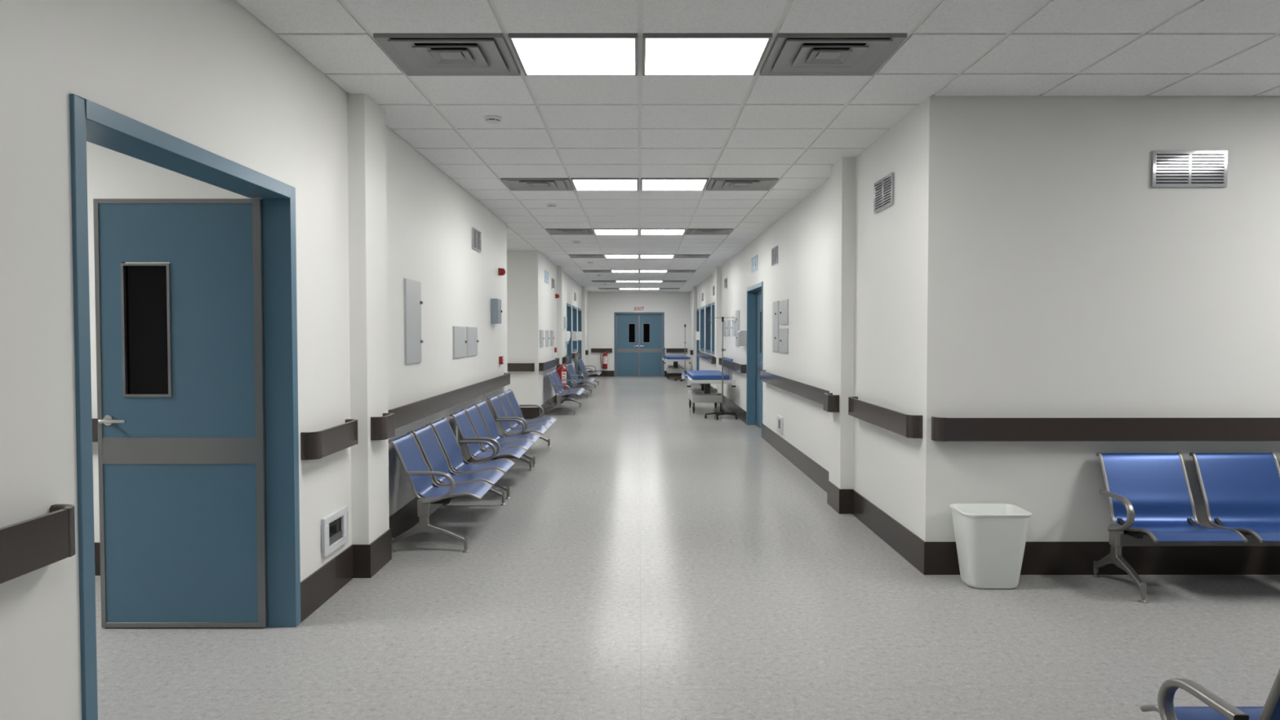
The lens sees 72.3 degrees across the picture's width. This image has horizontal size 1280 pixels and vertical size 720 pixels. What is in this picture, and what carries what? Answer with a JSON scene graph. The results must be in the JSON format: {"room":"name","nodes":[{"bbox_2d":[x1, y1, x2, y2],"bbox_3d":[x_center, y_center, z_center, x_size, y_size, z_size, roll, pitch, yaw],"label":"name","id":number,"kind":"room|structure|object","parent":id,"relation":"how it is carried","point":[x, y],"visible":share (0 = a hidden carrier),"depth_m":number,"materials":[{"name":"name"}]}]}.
{"room":"hospital interior","nodes":[
{"label":"hospital interior","id":0,"kind":"room"},
{"bbox_2d":[0,0,351,719],"bbox_3d":[-1.707,-0.011,-1.275,0.180,2.850,12.455,0,2,0],"label":"wall","id":1,"kind":"structure","parent":0,"point":[209,75],"depth_m":2.54,"materials":[{"name":"paint"}]},
{"bbox_2d":[0,503,75,583],"bbox_3d":[-1.580,0.520,0.622,0.079,0.132,3.617,0,2,0],"label":"handrail","id":2,"kind":"object","parent":1,"relation":"attached to","point":[27,546],"visible":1,"depth_m":2.24,"materials":[{"name":"brown plastic"}]},
{"bbox_2d":[69,93,300,719],"bbox_3d":[-2.060,0.247,3.324,0.899,2.058,1.610,0,2,0],"label":"door","id":3,"kind":"structure","parent":1,"relation":"in","point":[196,299],"depth_m":4.05,"materials":[{"name":"blue paint"}]},
{"bbox_2d":[300,418,358,460],"bbox_3d":[-1.584,0.403,4.515,0.079,0.132,0.657,0,2,0],"label":"handrail","id":4,"kind":"object","parent":1,"relation":"attached to","point":[316,445],"visible":1,"depth_m":4.34,"materials":[{"name":"brown plastic"}]},
{"bbox_2d":[320,505,348,557],"bbox_3d":[-1.612,0.896,4.600,0.022,0.208,0.410,0,2,0],"label":"socket","id":5,"kind":"object","parent":1,"relation":"attached to","point":[335,526],"visible":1,"depth_m":4.58,"materials":[{"name":"white plastic"}]},
{"bbox_2d":[86,124,507,542],"bbox_3d":[-5.615,-0.284,7.844,7.975,2.850,5.800,0,2,0],"label":"wall","id":6,"kind":"structure","parent":0,"point":[430,218],"depth_m":6.57,"materials":[{"name":"paint"}]},
{"bbox_2d":[92,417,97,441],"bbox_3d":[-4.399,0.392,4.925,5.002,0.132,0.079,0,2,0],"label":"handrail","id":7,"kind":"object","parent":6,"relation":"attached to","point":[95,425],"visible":0.02,"depth_m":4.89,"materials":[{"name":"brown plastic"}]},
{"bbox_2d":[94,542,100,575],"bbox_3d":[-5.701,1.134,4.980,7.795,0.188,0.010,0,2,0],"label":"baseboard","id":8,"kind":"structure","parent":6,"relation":"attached to","point":[97,553],"depth_m":4.98,"materials":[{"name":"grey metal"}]},
{"bbox_2d":[404,278,422,364],"bbox_3d":[-1.609,-0.272,6.243,0.032,0.595,0.420,0,2,0],"label":"access panel","id":9,"kind":"object","parent":6,"relation":"attached to","point":[412,288],"visible":1,"depth_m":6.20,"materials":[{"name":"grey metal"}]},
{"bbox_2d":[387,373,510,429],"bbox_3d":[-1.587,0.299,7.946,0.079,0.132,5.132,0,2,0],"label":"handrail","id":10,"kind":"object","parent":6,"relation":"attached to","point":[406,414],"visible":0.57,"depth_m":6.88,"materials":[{"name":"brown plastic"}]},
{"bbox_2d":[453,325,466,358],"bbox_3d":[-1.611,-0.161,7.857,0.032,0.284,0.500,0,2,0],"label":"access panel","id":11,"kind":"object","parent":6,"relation":"attached to","point":[460,341],"visible":1,"depth_m":7.80,"materials":[{"name":"grey metal"}]},
{"bbox_2d":[466,326,479,356],"bbox_3d":[-1.612,-0.179,8.447,0.032,0.284,0.500,0,2,0],"label":"access panel","id":12,"kind":"object","parent":6,"relation":"attached to","point":[472,340],"visible":0.99,"depth_m":8.41,"materials":[{"name":"grey metal"}]},
{"bbox_2d":[471,226,481,252],"bbox_3d":[-1.621,-1.189,8.686,0.016,0.205,0.423,0,2,0],"label":"air vent","id":13,"kind":"object","parent":6,"relation":"in","point":[476,234],"visible":1,"depth_m":8.65,"materials":[{"name":"silver metal"}]},
{"bbox_2d":[490,298,502,324],"bbox_3d":[-1.583,-0.538,9.677,0.092,0.272,0.260,0,2,0],"label":"upper cabinet","id":14,"kind":"object","parent":6,"relation":"attached to","point":[495,304],"visible":1,"depth_m":9.55,"materials":[{"name":"grey metal"}]},
{"bbox_2d":[346,92,389,544],"bbox_3d":[-1.580,-0.203,5.095,0.108,2.850,0.400,0,2,0],"label":"wall","id":15,"kind":"structure","parent":0,"point":[366,121],"depth_m":4.93,"materials":[{"name":"paint"}]},
{"bbox_2d":[370,413,395,439],"bbox_3d":[-1.486,0.385,5.085,0.079,0.132,0.257,0,2,0],"label":"handrail","id":16,"kind":"object","parent":15,"relation":"attached to","point":[382,428],"visible":1,"depth_m":4.98,"materials":[{"name":"brown plastic"}]},
{"bbox_2d":[506,249,588,407],"bbox_3d":[-5.629,-0.681,21.028,7.975,2.850,13.970,0,2,0],"label":"wall","id":17,"kind":"structure","parent":0,"point":[531,302],"depth_m":14.07,"materials":[{"name":"paint"}]},
{"bbox_2d":[300,370,588,622],"bbox_3d":[-5.563,0.974,10.288,8.083,0.188,35.520,0,2,0],"label":"baseboard","id":18,"kind":"structure","parent":17,"relation":"attached to","point":[356,561],"depth_m":4.92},
{"bbox_2d":[506,363,534,371],"bbox_3d":[-4.301,0.117,14.026,5.217,0.132,0.079,0,2,0],"label":"handrail","id":19,"kind":"object","parent":17,"relation":"attached to","point":[511,366],"visible":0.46,"depth_m":13.99,"materials":[{"name":"brown plastic"}]},
{"bbox_2d":[539,329,544,347],"bbox_3d":[-1.618,-0.352,14.489,0.032,0.292,0.450,0,2,0],"label":"access panel","id":20,"kind":"object","parent":17,"relation":"attached to","point":[541,331],"visible":1,"depth_m":14.40,"materials":[{"name":"grey metal"}]},
{"bbox_2d":[545,329,549,346],"bbox_3d":[-1.619,-0.378,15.339,0.032,0.292,0.450,0,2,0],"label":"access panel","id":21,"kind":"object","parent":17,"relation":"attached to","point":[547,338],"visible":1,"depth_m":15.30,"materials":[{"name":"grey metal"}]},
{"bbox_2d":[538,358,559,371],"bbox_3d":[-1.596,0.070,15.547,0.079,0.132,2.822,0,2,0],"label":"handrail","id":22,"kind":"object","parent":17,"relation":"attached to","point":[547,365],"visible":1,"depth_m":14.84,"materials":[{"name":"brown plastic"}]},
{"bbox_2d":[566,302,571,389],"bbox_3d":[-1.723,-0.263,20.219,0.189,2.058,1.240,0,2,0],"label":"door","id":23,"kind":"structure","parent":17,"relation":"in","point":[568,305],"depth_m":20.77,"materials":[{"name":"blue paint"}]},
{"bbox_2d":[571,331,577,341],"bbox_3d":[-1.584,-0.573,21.071,0.115,0.233,0.260,0,2,0],"label":"dispenser","id":24,"kind":"object","parent":17,"relation":"attached to","point":[574,334],"visible":1,"depth_m":20.94,"materials":[{"name":"white plastic"}]},
{"bbox_2d":[571,305,580,359],"bbox_3d":[-1.692,-0.702,21.997,0.256,1.287,1.982,0,2,0],"label":"window","id":25,"kind":"structure","parent":17,"relation":"in","point":[574,308],"depth_m":22.63,"materials":[{"name":"blue glass"}]},
{"bbox_2d":[577,307,582,378],"bbox_3d":[-1.727,-0.372,23.838,0.189,2.058,1.320,0,2,0],"label":"door","id":26,"kind":"structure","parent":17,"relation":"in","point":[580,348],"depth_m":24.42,"materials":[{"name":"blue paint"}]},
{"bbox_2d":[556,266,564,368],"bbox_3d":[-1.594,-0.576,17.449,0.108,2.850,0.400,0,2,0],"label":"wall","id":27,"kind":"structure","parent":0,"point":[559,268],"depth_m":17.25,"materials":[{"name":"paint"}]},
{"bbox_2d":[555,362,567,389],"bbox_3d":[-1.536,0.327,17.140,0.211,0.562,0.235,0,2,8],"label":"fire extinguisher","id":28,"kind":"object","parent":27,"relation":"attached to","point":[562,371],"visible":0.59,"depth_m":17.06,"materials":[{"name":"red paint"}]},
{"bbox_2d":[581,286,586,375],"bbox_3d":[-1.602,-0.800,24.905,0.108,2.850,0.400,0,2,0],"label":"wall","id":29,"kind":"structure","parent":0,"point":[583,288],"depth_m":24.70,"materials":[{"name":"paint"}]},
{"bbox_2d":[588,291,689,376],"bbox_3d":[-0.024,-0.900,28.166,19.200,2.850,0.300,0,2,0],"label":"wall","id":30,"kind":"structure","parent":0,"point":[602,306],"depth_m":28.00,"materials":[{"name":"paint"}]},
{"bbox_2d":[591,348,612,352],"bbox_3d":[-1.224,-0.305,27.993,0.682,0.132,0.079,0,2,0],"label":"handrail","id":31,"kind":"object","parent":30,"relation":"attached to","point":[593,350],"visible":1,"depth_m":27.95,"materials":[{"name":"brown plastic"}]},
{"bbox_2d":[600,350,608,368],"bbox_3d":[-1.134,-0.013,27.926,0.222,0.582,0.186,-2,2,-41],"label":"fire extinguisher","id":32,"kind":"object","parent":30,"relation":"attached to","point":[604,366],"visible":1,"depth_m":27.87,"materials":[{"name":"red paint"}]},
{"bbox_2d":[588,370,686,376],"bbox_3d":[-0.023,0.435,28.051,3.250,0.188,0.010,0,2,0],"label":"baseboard","id":33,"kind":"structure","parent":30,"relation":"attached to","point":[604,373],"depth_m":28.05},
{"bbox_2d":[613,311,664,376],"bbox_3d":[-0.024,-0.502,28.110,1.600,2.058,0.189,0,2,0],"label":"door","id":34,"kind":"structure","parent":30,"relation":"in","point":[638,337],"depth_m":28.16,"materials":[{"name":"blue paint"}]},
{"bbox_2d":[633,305,644,312],"bbox_3d":[-0.021,-1.629,27.979,0.370,0.210,0.029,0,2,0],"label":"exit sign","id":35,"kind":"object","parent":30,"relation":"attached to","point":[636,308],"visible":1,"depth_m":27.97,"materials":[{"name":"white plastic"}]},
{"bbox_2d":[666,348,687,352],"bbox_3d":[1.176,-0.307,27.995,0.682,0.132,0.079,0,2,0],"label":"handrail","id":36,"kind":"object","parent":30,"relation":"attached to","point":[668,350],"visible":0.89,"depth_m":27.96,"materials":[{"name":"brown plastic"}]},
{"bbox_2d":[94,376,1279,719],"bbox_3d":[-0.004,1.125,10.304,19.600,0.120,35.930,0,2,0],"label":"floor","id":37,"kind":"structure","parent":0,"point":[661,559],"depth_m":4.07,"materials":[{"name":"plastic"}]},
{"bbox_2d":[388,417,514,552],"bbox_3d":[-1.295,0.834,6.265,0.582,0.707,1.616,0,2,0],"label":"bench","id":38,"kind":"object","parent":37,"relation":"on","point":[474,480],"visible":1,"depth_m":5.95,"materials":[{"name":"blue metal"}]},
{"bbox_2d":[448,400,539,498],"bbox_3d":[-1.297,0.780,8.051,0.582,0.707,1.616,0,2,0],"label":"bench","id":39,"kind":"object","parent":37,"relation":"on","point":[475,422],"visible":0.9,"depth_m":7.89,"materials":[{"name":"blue metal"}]},
{"bbox_2d":[486,389,556,466],"bbox_3d":[-1.299,0.726,9.835,0.582,0.707,1.616,0,2,0],"label":"bench","id":40,"kind":"object","parent":37,"relation":"on","point":[504,405],"visible":0.85,"depth_m":9.70,"materials":[{"name":"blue metal"}]},
{"bbox_2d":[545,369,585,415],"bbox_3d":[-1.305,0.554,15.532,0.582,0.707,1.616,0,2,0],"label":"bench","id":41,"kind":"object","parent":37,"relation":"on","point":[562,394],"visible":1,"depth_m":15.19,"materials":[{"name":"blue metal"}]},
{"bbox_2d":[564,363,595,399],"bbox_3d":[-1.309,0.442,19.241,0.582,0.707,1.616,0,2,0],"label":"bench","id":42,"kind":"object","parent":37,"relation":"on","point":[571,370],"visible":0.94,"depth_m":19.10,"materials":[{"name":"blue metal"}]},
{"bbox_2d":[576,358,601,388],"bbox_3d":[-1.313,0.338,22.699,0.582,0.707,1.616,0,2,0],"label":"bench","id":43,"kind":"object","parent":37,"relation":"on","point":[580,362],"visible":0.89,"depth_m":22.38,"materials":[{"name":"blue metal"}]},
{"bbox_2d":[662,346,691,379],"bbox_3d":[1.086,0.101,26.411,0.800,0.955,2.030,0,2,0],"label":"hospital bed","id":44,"kind":"object","parent":37,"relation":"on","point":[676,368],"visible":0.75,"depth_m":26.18,"materials":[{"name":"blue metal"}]},
{"bbox_2d":[674,324,686,381],"bbox_3d":[1.281,-0.215,25.338,0.553,1.650,0.549,0,2,10],"label":"stand","id":45,"kind":"object","parent":37,"relation":"on","point":[685,326],"visible":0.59,"depth_m":25.33,"materials":[{"name":"metal"}]},
{"bbox_2d":[680,356,736,413],"bbox_3d":[1.155,0.438,15.216,0.800,0.955,2.030,0,2,0],"label":"hospital bed","id":46,"kind":"object","parent":37,"relation":"on","point":[706,393],"visible":0.91,"depth_m":14.99,"materials":[{"name":"white metal"}]},
{"bbox_2d":[704,316,737,420],"bbox_3d":[1.317,0.122,14.159,0.536,1.650,0.571,0,2,0],"label":"stand","id":47,"kind":"object","parent":37,"relation":"on","point":[722,412],"visible":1,"depth_m":14.14,"materials":[{"name":"metal"}]},
{"bbox_2d":[949,503,1031,588],"bbox_3d":[1.914,1.022,4.795,0.368,0.415,0.306,0,2,0],"label":"waste bin","id":48,"kind":"object","parent":37,"relation":"on","point":[990,539],"visible":1,"depth_m":4.68,"materials":[{"name":"white plastic"}]},
{"bbox_2d":[1091,452,1279,603],"bbox_3d":[3.335,0.879,4.668,1.616,0.707,0.582,0,2,0],"label":"bench","id":49,"kind":"object","parent":37,"relation":"on","point":[1151,503],"visible":1,"depth_m":4.81,"materials":[{"name":"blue metal"}]},
{"bbox_2d":[1140,668,1279,719],"bbox_3d":[2.149,0.956,2.141,1.616,0.707,0.582,0,2,0],"label":"bench","id":50,"kind":"object","parent":37,"relation":"on","point":[1219,708],"visible":1,"depth_m":2.20,"materials":[{"name":"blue metal"}]},
{"bbox_2d":[692,286,697,370],"bbox_3d":[1.560,-0.802,24.909,0.108,2.850,0.400,0,2,0],"label":"wall","id":51,"kind":"structure","parent":0,"point":[694,288],"depth_m":24.71,"materials":[{"name":"paint"}]},
{"bbox_2d":[714,266,721,393],"bbox_3d":[1.568,-0.581,17.562,0.108,2.850,0.400,0,2,0],"label":"wall","id":52,"kind":"structure","parent":0,"point":[717,312],"depth_m":17.36,"materials":[{"name":"paint"}]},
{"bbox_2d":[235,0,1279,292],"bbox_3d":[-0.052,-1.645,10.143,19.520,0.020,36.145,0,2,0],"label":"ceiling","id":53,"kind":"structure","parent":0,"point":[592,121],"depth_m":4.71,"materials":[{"name":"tile"}]},
{"bbox_2d":[484,115,502,125],"bbox_3d":[-0.905,-1.469,5.384,0.110,0.044,0.110,0,2,0],"label":"smoke detector","id":54,"kind":"object","parent":53,"relation":"attached to","point":[493,120],"visible":1,"depth_m":5.35,"materials":[{"name":"white plastic"}]},
{"bbox_2d":[235,0,1279,291],"bbox_3d":[0.002,-1.656,10.220,18.889,0.020,35.554,0,2,0],"label":"grid","id":55,"kind":"object","parent":53,"relation":"attached to","point":[640,2],"visible":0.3,"depth_m":4.78,"materials":[{"name":"metal"}]},
{"bbox_2d":[373,32,519,75],"bbox_3d":[-0.899,-1.484,4.184,0.576,0.082,0.576,0,2,0],"label":"ceiling vent","id":56,"kind":"object","parent":55,"relation":"attached to","point":[415,54],"visible":0.84,"depth_m":4.19,"materials":[{"name":"metal"}]},
{"bbox_2d":[501,177,573,191],"bbox_3d":[-0.903,-1.593,7.782,0.576,0.082,0.576,0,2,0],"label":"ceiling vent","id":57,"kind":"object","parent":55,"relation":"attached to","point":[513,184],"visible":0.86,"depth_m":7.81,"materials":[{"name":"metal"}]},
{"bbox_2d":[546,228,593,235],"bbox_3d":[-0.907,-1.701,11.380,0.576,0.082,0.576,0,2,0],"label":"ceiling vent","id":58,"kind":"object","parent":55,"relation":"attached to","point":[551,231],"visible":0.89,"depth_m":11.41,"materials":[{"name":"metal"}]},
{"bbox_2d":[507,32,637,75],"bbox_3d":[-0.299,-1.475,4.184,0.576,0.062,0.576,0,2,0],"label":"ceiling light","id":59,"kind":"object","parent":55,"relation":"attached to","point":[600,54],"visible":0.78,"depth_m":4.14,"materials":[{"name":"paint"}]},
{"bbox_2d":[568,253,604,257],"bbox_3d":[-0.911,-1.810,14.979,0.576,0.082,0.576,0,2,0],"label":"ceiling vent","id":60,"kind":"object","parent":55,"relation":"attached to","point":[571,255],"visible":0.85,"depth_m":14.90,"materials":[{"name":"metal"}]},
{"bbox_2d":[582,270,610,272],"bbox_3d":[-0.915,-1.918,18.577,0.576,0.082,0.576,0,2,0],"label":"ceiling vent","id":61,"kind":"object","parent":55,"relation":"attached to","point":[584,271],"visible":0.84,"depth_m":18.66,"materials":[{"name":"metal"}]},
{"bbox_2d":[591,280,615,282],"bbox_3d":[-0.918,-2.027,22.175,0.576,0.082,0.576,0,2,0],"label":"ceiling vent","id":62,"kind":"object","parent":55,"relation":"attached to","point":[593,281],"visible":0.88,"depth_m":22.13,"materials":[{"name":"metal"}]},
{"bbox_2d":[570,177,638,191],"bbox_3d":[-0.303,-1.583,7.783,0.576,0.062,0.576,0,2,0],"label":"ceiling light","id":63,"kind":"object","parent":55,"relation":"attached to","point":[580,184],"visible":0.84,"depth_m":7.73,"materials":[{"name":"white plastic"}]},
{"bbox_2d":[593,228,638,235],"bbox_3d":[-0.307,-1.692,11.381,0.576,0.062,0.576,0,2,0],"label":"ceiling light","id":64,"kind":"object","parent":55,"relation":"attached to","point":[597,231],"visible":0.75,"depth_m":11.32,"materials":[{"name":"white plastic"}]},
{"bbox_2d":[604,253,638,257],"bbox_3d":[-0.311,-1.800,14.979,0.576,0.062,0.576,0,2,0],"label":"ceiling light","id":65,"kind":"object","parent":55,"relation":"attached to","point":[606,255],"visible":0.74,"depth_m":14.88,"materials":[{"name":"white plastic"}]},
{"bbox_2d":[605,255,637,257],"bbox_3d":[-0.311,-1.774,14.980,0.548,0.005,0.548,0,2,0],"label":"diffuser","id":66,"kind":"object","parent":65,"relation":"attached to","point":[606,256],"depth_m":15.04,"materials":[{"name":"white"}]},
{"bbox_2d":[611,270,638,272],"bbox_3d":[-0.315,-1.909,18.578,0.576,0.062,0.576,0,2,0],"label":"ceiling light","id":67,"kind":"object","parent":55,"relation":"attached to","point":[612,271],"visible":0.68,"depth_m":18.59,"materials":[{"name":"white"}]},
{"bbox_2d":[615,280,639,282],"bbox_3d":[-0.319,-2.017,22.176,0.576,0.062,0.576,0,2,0],"label":"ceiling light","id":68,"kind":"object","parent":55,"relation":"attached to","point":[616,281],"visible":0.74,"depth_m":22.07,"materials":[{"name":"white"}]},
{"bbox_2d":[640,280,662,282],"bbox_3d":[0.281,-2.017,22.177,0.576,0.062,0.576,0,2,0],"label":"ceiling light","id":69,"kind":"object","parent":55,"relation":"attached to","point":[641,281],"visible":0.72,"depth_m":22.07,"materials":[{"name":"white"}]},
{"bbox_2d":[640,270,667,272],"bbox_3d":[0.285,-1.909,18.578,0.576,0.062,0.576,0,2,0],"label":"ceiling light","id":70,"kind":"object","parent":55,"relation":"attached to","point":[641,271],"visible":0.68,"depth_m":18.60,"materials":[{"name":"white"}]},
{"bbox_2d":[640,253,674,257],"bbox_3d":[0.289,-1.800,14.980,0.576,0.062,0.576,0,2,0],"label":"ceiling light","id":71,"kind":"object","parent":55,"relation":"attached to","point":[642,255],"visible":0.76,"depth_m":14.89,"materials":[{"name":"white plastic"}]},
{"bbox_2d":[640,255,673,257],"bbox_3d":[0.289,-1.775,14.981,0.548,0.005,0.548,0,2,0],"label":"diffuser","id":72,"kind":"object","parent":71,"relation":"attached to","point":[642,256],"depth_m":15.04,"materials":[{"name":"white"}]},
{"bbox_2d":[640,228,685,235],"bbox_3d":[0.293,-1.692,11.382,0.576,0.062,0.576,0,2,0],"label":"ceiling light","id":73,"kind":"object","parent":55,"relation":"attached to","point":[643,231],"visible":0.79,"depth_m":11.32,"materials":[{"name":"white plastic"}]},
{"bbox_2d":[640,177,708,191],"bbox_3d":[0.297,-1.583,7.783,0.576,0.062,0.576,0,2,0],"label":"ceiling light","id":74,"kind":"object","parent":55,"relation":"attached to","point":[646,184],"visible":0.84,"depth_m":7.73,"materials":[{"name":"white plastic"}]},
{"bbox_2d":[662,280,686,282],"bbox_3d":[0.881,-2.028,22.177,0.576,0.082,0.576,0,2,0],"label":"ceiling vent","id":75,"kind":"object","parent":55,"relation":"attached to","point":[664,281],"visible":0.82,"depth_m":22.12,"materials":[{"name":"metal"}]},
{"bbox_2d":[667,270,696,272],"bbox_3d":[0.885,-1.919,18.579,0.576,0.082,0.576,0,2,0],"label":"ceiling vent","id":76,"kind":"object","parent":55,"relation":"attached to","point":[668,271],"visible":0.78,"depth_m":18.66,"materials":[{"name":"metal"}]},
{"bbox_2d":[674,253,710,257],"bbox_3d":[0.889,-1.811,14.980,0.576,0.082,0.576,0,2,0],"label":"ceiling vent","id":77,"kind":"object","parent":55,"relation":"attached to","point":[677,255],"visible":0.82,"depth_m":14.91,"materials":[{"name":"metal"}]},
{"bbox_2d":[642,32,772,75],"bbox_3d":[0.301,-1.475,4.185,0.576,0.062,0.576,0,2,0],"label":"ceiling light","id":78,"kind":"object","parent":55,"relation":"attached to","point":[664,54],"visible":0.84,"depth_m":4.13,"materials":[{"name":"white plastic"}]},
{"bbox_2d":[685,227,733,235],"bbox_3d":[0.893,-1.702,11.382,0.576,0.082,0.576,0,2,0],"label":"ceiling vent","id":79,"kind":"object","parent":55,"relation":"attached to","point":[690,231],"visible":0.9,"depth_m":11.42,"materials":[{"name":"metal"}]},
{"bbox_2d":[706,177,778,191],"bbox_3d":[0.897,-1.594,7.784,0.576,0.082,0.576,0,2,0],"label":"ceiling vent","id":80,"kind":"object","parent":55,"relation":"attached to","point":[714,184],"visible":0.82,"depth_m":7.82,"materials":[{"name":"metal"}]},
{"bbox_2d":[760,32,906,75],"bbox_3d":[0.901,-1.485,4.185,0.576,0.082,0.576,0,2,0],"label":"ceiling vent","id":81,"kind":"object","parent":55,"relation":"attached to","point":[790,54],"visible":0.85,"depth_m":4.18,"materials":[{"name":"metal"}]},
{"bbox_2d":[828,157,855,488],"bbox_3d":[1.580,-0.258,6.842,0.108,2.850,0.400,0,2,0],"label":"pillar","id":82,"kind":"structure","parent":0,"point":[843,171],"depth_m":6.67,"materials":[{"name":"paint"}]},
{"bbox_2d":[698,383,925,574],"bbox_3d":[1.560,0.782,16.515,0.108,0.188,23.075,0,2,0],"label":"baseboard","id":83,"kind":"structure","parent":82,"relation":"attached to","point":[911,547],"depth_m":6.60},
{"bbox_2d":[823,392,839,412],"bbox_3d":[1.487,0.331,6.827,0.079,0.132,0.257,0,2,0],"label":"handrail","id":84,"kind":"object","parent":82,"relation":"attached to","point":[831,402],"visible":1,"depth_m":6.72,"materials":[{"name":"brown plastic"}]},
{"bbox_2d":[689,94,1279,542],"bbox_3d":[5.601,-0.551,16.489,7.975,2.850,23.075,0,2,0],"label":"wall","id":85,"kind":"structure","parent":0,"point":[1026,260],"depth_m":4.96,"materials":[{"name":"paint"}]},
{"bbox_2d":[696,308,699,370],"bbox_3d":[1.688,-0.385,24.201,0.189,2.058,0.920,0,2,0],"label":"door","id":86,"kind":"structure","parent":85,"relation":"in","point":[697,309],"depth_m":24.60,"materials":[{"name":"blue paint"}]},
{"bbox_2d":[700,306,704,351],"bbox_3d":[1.689,-0.794,22.488,0.189,1.136,1.400,0,2,0],"label":"window","id":87,"kind":"structure","parent":85,"relation":"in","point":[702,308],"depth_m":23.12,"materials":[{"name":"blue glass"}]},
{"bbox_2d":[697,303,714,361],"bbox_3d":[1.658,-0.664,20.666,0.256,1.287,5.452,0,2,0],"label":"window","id":88,"kind":"structure","parent":85,"relation":"in","point":[708,308],"depth_m":21.29,"materials":[{"name":"blue paint"}]},
{"bbox_2d":[711,302,715,354],"bbox_3d":[1.694,-0.681,18.740,0.189,1.136,1.540,0,2,0],"label":"window","id":89,"kind":"structure","parent":85,"relation":"in","point":[713,303],"depth_m":19.45,"materials":[{"name":"blue paint"}]},
{"bbox_2d":[726,320,730,336],"bbox_3d":[1.598,-0.578,15.836,0.032,0.288,0.450,0,2,0],"label":"access panel","id":90,"kind":"object","parent":85,"relation":"attached to","point":[728,327],"visible":1,"depth_m":15.80,"materials":[{"name":"grey metal"}]},
{"bbox_2d":[718,357,746,373],"bbox_3d":[1.576,0.079,15.201,0.079,0.132,3.822,0,2,0],"label":"handrail","id":91,"kind":"object","parent":85,"relation":"attached to","point":[740,368],"visible":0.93,"depth_m":14.04,"materials":[{"name":"brown plastic"}]},
{"bbox_2d":[735,310,739,346],"bbox_3d":[1.600,-0.517,14.423,0.032,0.602,0.460,0,2,0],"label":"access panel","id":92,"kind":"object","parent":85,"relation":"attached to","point":[737,312],"visible":0.84,"depth_m":14.42,"materials":[{"name":"grey metal"}]},
{"bbox_2d":[737,330,746,346],"bbox_3d":[1.559,-0.334,13.418,0.115,0.233,0.260,0,2,0],"label":"dispenser","id":93,"kind":"object","parent":85,"relation":"attached to","point":[741,335],"visible":1,"depth_m":13.29,"materials":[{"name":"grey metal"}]},
{"bbox_2d":[751,254,757,272],"bbox_3d":[1.611,-1.351,12.327,0.013,0.210,0.600,0,2,0],"label":"door sign","id":94,"kind":"object","parent":85,"relation":"attached to","point":[754,260],"visible":1,"depth_m":12.27,"materials":[{"name":"white plastic"}]},
{"bbox_2d":[746,281,763,436],"bbox_3d":[1.701,-0.028,12.367,0.189,2.058,1.660,0,2,0],"label":"door","id":95,"kind":"structure","parent":85,"relation":"in","point":[754,358],"depth_m":13.12,"materials":[{"name":"blue paint"}]},
{"bbox_2d":[771,245,777,266],"bbox_3d":[1.611,-1.245,10.479,0.016,0.205,0.423,0,2,0],"label":"air vent","id":96,"kind":"object","parent":85,"relation":"in","point":[774,251],"visible":1,"depth_m":10.46,"materials":[{"name":"silver metal"}]},
{"bbox_2d":[772,300,779,351],"bbox_3d":[1.604,-0.397,10.395,0.032,0.600,0.400,0,2,0],"label":"access panel","id":97,"kind":"object","parent":85,"relation":"attached to","point":[776,304],"visible":0.99,"depth_m":10.33,"materials":[{"name":"grey metal"}]},
{"bbox_2d":[776,414,783,434],"bbox_3d":[1.610,0.736,10.006,0.022,0.197,0.468,0,2,0],"label":"socket","id":98,"kind":"object","parent":85,"relation":"attached to","point":[780,420],"visible":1,"depth_m":10.00,"materials":[{"name":"white plastic"}]},
{"bbox_2d":[778,328,788,354],"bbox_3d":[1.605,-0.216,9.830,0.032,0.282,0.540,0,2,0],"label":"access panel","id":99,"kind":"object","parent":85,"relation":"attached to","point":[784,332],"visible":1,"depth_m":9.75,"materials":[{"name":"grey metal"}]},
{"bbox_2d":[779,298,788,324],"bbox_3d":[1.605,-0.535,9.820,0.032,0.280,0.540,0,2,0],"label":"access panel","id":100,"kind":"object","parent":85,"relation":"attached to","point":[784,304],"visible":1,"depth_m":9.75,"materials":[{"name":"grey metal"}]},
{"bbox_2d":[760,369,829,404],"bbox_3d":[1.582,0.259,9.214,0.079,0.132,4.162,0,2,0],"label":"handrail","id":101,"kind":"object","parent":85,"relation":"attached to","point":[811,393],"visible":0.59,"depth_m":8.69,"materials":[{"name":"brown plastic"}]},
{"bbox_2d":[873,172,893,213],"bbox_3d":[1.616,-1.104,5.811,0.016,0.205,0.423,0,2,0],"label":"air vent","id":102,"kind":"object","parent":85,"relation":"in","point":[883,188],"visible":1,"depth_m":5.78,"materials":[{"name":"silver metal"}]},
{"bbox_2d":[848,396,922,438],"bbox_3d":[1.586,0.362,5.790,0.079,0.132,1.512,0,2,0],"label":"handrail","id":103,"kind":"object","parent":85,"relation":"attached to","point":[907,425],"visible":1,"depth_m":5.47,"materials":[{"name":"brown plastic"}]},
{"bbox_2d":[925,541,1279,574],"bbox_3d":[5.614,1.127,4.992,7.975,0.188,0.010,0,2,0],"label":"baseboard","id":104,"kind":"structure","parent":85,"relation":"attached to","point":[1040,557],"depth_m":4.99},
{"bbox_2d":[931,416,1279,441],"bbox_3d":[4.278,0.387,4.934,5.249,0.132,0.079,0,2,0],"label":"handrail","id":105,"kind":"object","parent":85,"relation":"attached to","point":[943,429],"visible":1,"depth_m":4.89,"materials":[{"name":"brown plastic"}]},
{"bbox_2d":[1151,150,1227,187],"bbox_3d":[3.087,-1.073,4.920,0.423,0.205,0.016,0,2,0],"label":"air vent","id":106,"kind":"object","parent":85,"relation":"in","point":[1169,168],"visible":1,"depth_m":4.92,"materials":[{"name":"silver metal"}]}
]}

